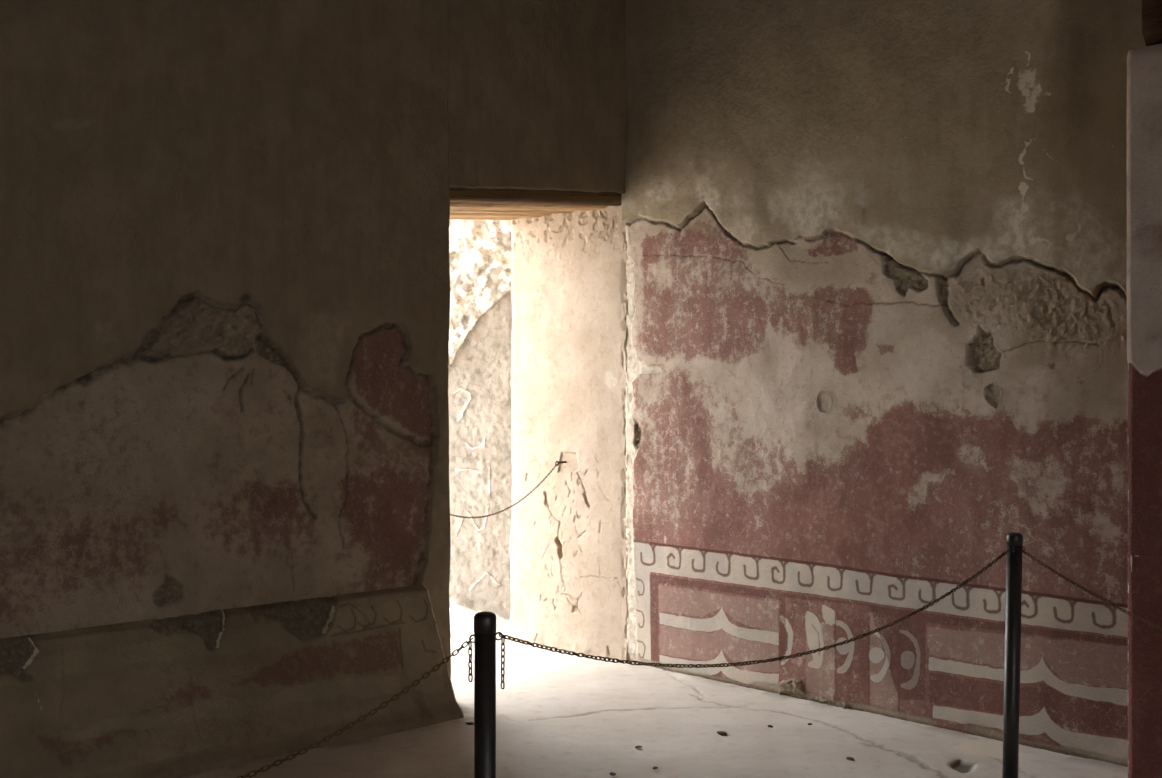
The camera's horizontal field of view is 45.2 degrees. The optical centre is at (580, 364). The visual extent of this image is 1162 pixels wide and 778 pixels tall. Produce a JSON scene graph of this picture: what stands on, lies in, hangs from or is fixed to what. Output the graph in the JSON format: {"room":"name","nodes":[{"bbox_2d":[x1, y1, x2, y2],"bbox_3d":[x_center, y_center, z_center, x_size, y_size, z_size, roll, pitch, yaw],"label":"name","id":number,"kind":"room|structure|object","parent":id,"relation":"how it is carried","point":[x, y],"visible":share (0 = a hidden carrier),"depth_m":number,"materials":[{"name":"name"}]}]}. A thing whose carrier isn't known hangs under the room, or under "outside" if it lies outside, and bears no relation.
{"room":"historic interior","nodes":[
{"label":"historic interior","id":0,"kind":"room"},
{"bbox_2d":[0,0,1145,766],"bbox_3d":[0.314,-0.250,4.644,12.491,3.600,7.033,0,0,0],"label":"wall","id":1,"kind":"structure","parent":0,"point":[876,266],"depth_m":5.76,"materials":[{"name":"paint"}]},
{"bbox_2d":[0,585,463,777],"bbox_3d":[-2.877,1.245,3.989,6.138,0.550,0.354,0,0,-42],"label":"baseboard","id":2,"kind":"structure","parent":1,"relation":"attached to","point":[182,696],"depth_m":5.33,"materials":[{"name":"paint"}]},
{"bbox_2d":[449,187,621,219],"bbox_3d":[-0.555,-0.814,6.947,1.482,0.209,0.942,0,0,-42],"label":"lintel","id":3,"kind":"object","parent":1,"relation":"attached to","point":[465,203],"visible":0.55,"depth_m":6.78,"materials":[{"name":"brown wood"}]},
{"bbox_2d":[509,205,627,660],"bbox_3d":[0.170,0.075,7.610,0.889,2.950,0.809,0,0,43],"label":"door jamb","id":4,"kind":"structure","parent":1,"relation":"attached to","point":[568,557],"depth_m":7.30,"materials":[{"name":"paint"}]},
{"bbox_3d":[-0.104,0.514,7.309,0.064,0.027,0.067,0,0,0],"label":"wall hook","id":5,"kind":"object","parent":1,"relation":"attached to","visible":0},
{"bbox_2d":[450,463,557,518],"bbox_3d":[-0.508,0.638,6.940,1.040,0.248,0.009,0,0,-42],"label":"chain","id":6,"kind":"object","parent":5,"relation":"hanging from","point":[553,468],"visible":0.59,"depth_m":7.07,"materials":[{"name":"metal"}]},
{"bbox_2d":[183,631,1127,777],"bbox_3d":[-0.075,1.499,2.250,15.850,0.024,12.500,0,0,0],"label":"floor","id":7,"kind":"structure","parent":0,"point":[558,715],"depth_m":5.58,"materials":[{"name":"white concrete"}]},
{"bbox_2d":[469,611,502,777],"bbox_3d":[-0.236,1.054,3.440,0.130,0.891,0.130,0,0,0],"label":"barrier post","id":8,"kind":"object","parent":7,"relation":"on","point":[485,633],"visible":1,"depth_m":3.42,"materials":[{"name":"black metal"}]},
{"bbox_2d":[236,638,472,777],"bbox_3d":[-0.963,0.805,2.924,1.715,0.276,0.013,0,0,-35],"label":"chain","id":9,"kind":"object","parent":8,"relation":"hanging from","point":[468,643],"visible":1,"depth_m":3.26,"materials":[{"name":"metal"}]},
{"bbox_2d":[498,549,1008,688],"bbox_3d":[0.643,0.756,4.153,2.202,0.229,0.014,0,0,-40],"label":"chain","id":10,"kind":"object","parent":8,"relation":"hanging from","point":[503,637],"visible":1,"depth_m":3.94,"materials":[{"name":"metal"}]},
{"bbox_2d":[717,731,726,734],"bbox_3d":[0.573,1.496,5.670,0.048,0.013,0.033,0,0,31],"label":"chip","id":11,"kind":"object","parent":7,"relation":"on","point":[718,732],"visible":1,"depth_m":5.66,"materials":[{"name":"grey stone"}]},
{"bbox_2d":[1002,532,1024,777],"bbox_3d":[1.515,1.044,4.900,0.130,0.912,0.130,1,0,0],"label":"barrier post","id":12,"kind":"object","parent":7,"relation":"on","point":[1014,540],"visible":1,"depth_m":4.88,"materials":[{"name":"black metal"}]},
{"bbox_3d":[3.000,1.050,2.600,0.130,0.900,0.130,0,0,0],"label":"barrier post","id":13,"kind":"object","parent":7,"relation":"on","visible":0},
{"bbox_2d":[1017,547,1161,630],"bbox_3d":[2.253,0.789,3.750,0.012,0.307,2.675,0,0,-33],"label":"chain","id":14,"kind":"object","parent":13,"relation":"hanging from","point":[1021,550],"visible":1,"depth_m":4.62,"materials":[{"name":"metal"}]},
{"bbox_2d":[1127,44,1161,777],"bbox_3d":[2.223,0.225,4.693,0.510,2.590,0.573,0,0,-44],"label":"wall pier","id":15,"kind":"object","parent":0,"point":[1144,64],"visible":1,"depth_m":4.68,"materials":[{"name":"paint"}]},
{"bbox_2d":[1142,0,1161,45],"bbox_3d":[3.734,-1.243,3.011,0.266,0.347,5.000,0,0,-44],"label":"wooden beam","id":16,"kind":"structure","parent":15,"relation":"on","point":[1151,9],"depth_m":4.69,"materials":[{"name":"brown wood"}]},
{"label":"outside","id":17,"kind":"structure","parent":0,"visible":0},
{"bbox_2d":[448,220,511,636],"bbox_3d":[0.380,-0.125,8.094,2.440,3.350,0.813,0,0,0],"label":"wall","id":18,"kind":"structure","parent":17,"point":[480,251],"depth_m":8.00,"materials":[{"name":"paint"}]}
]}

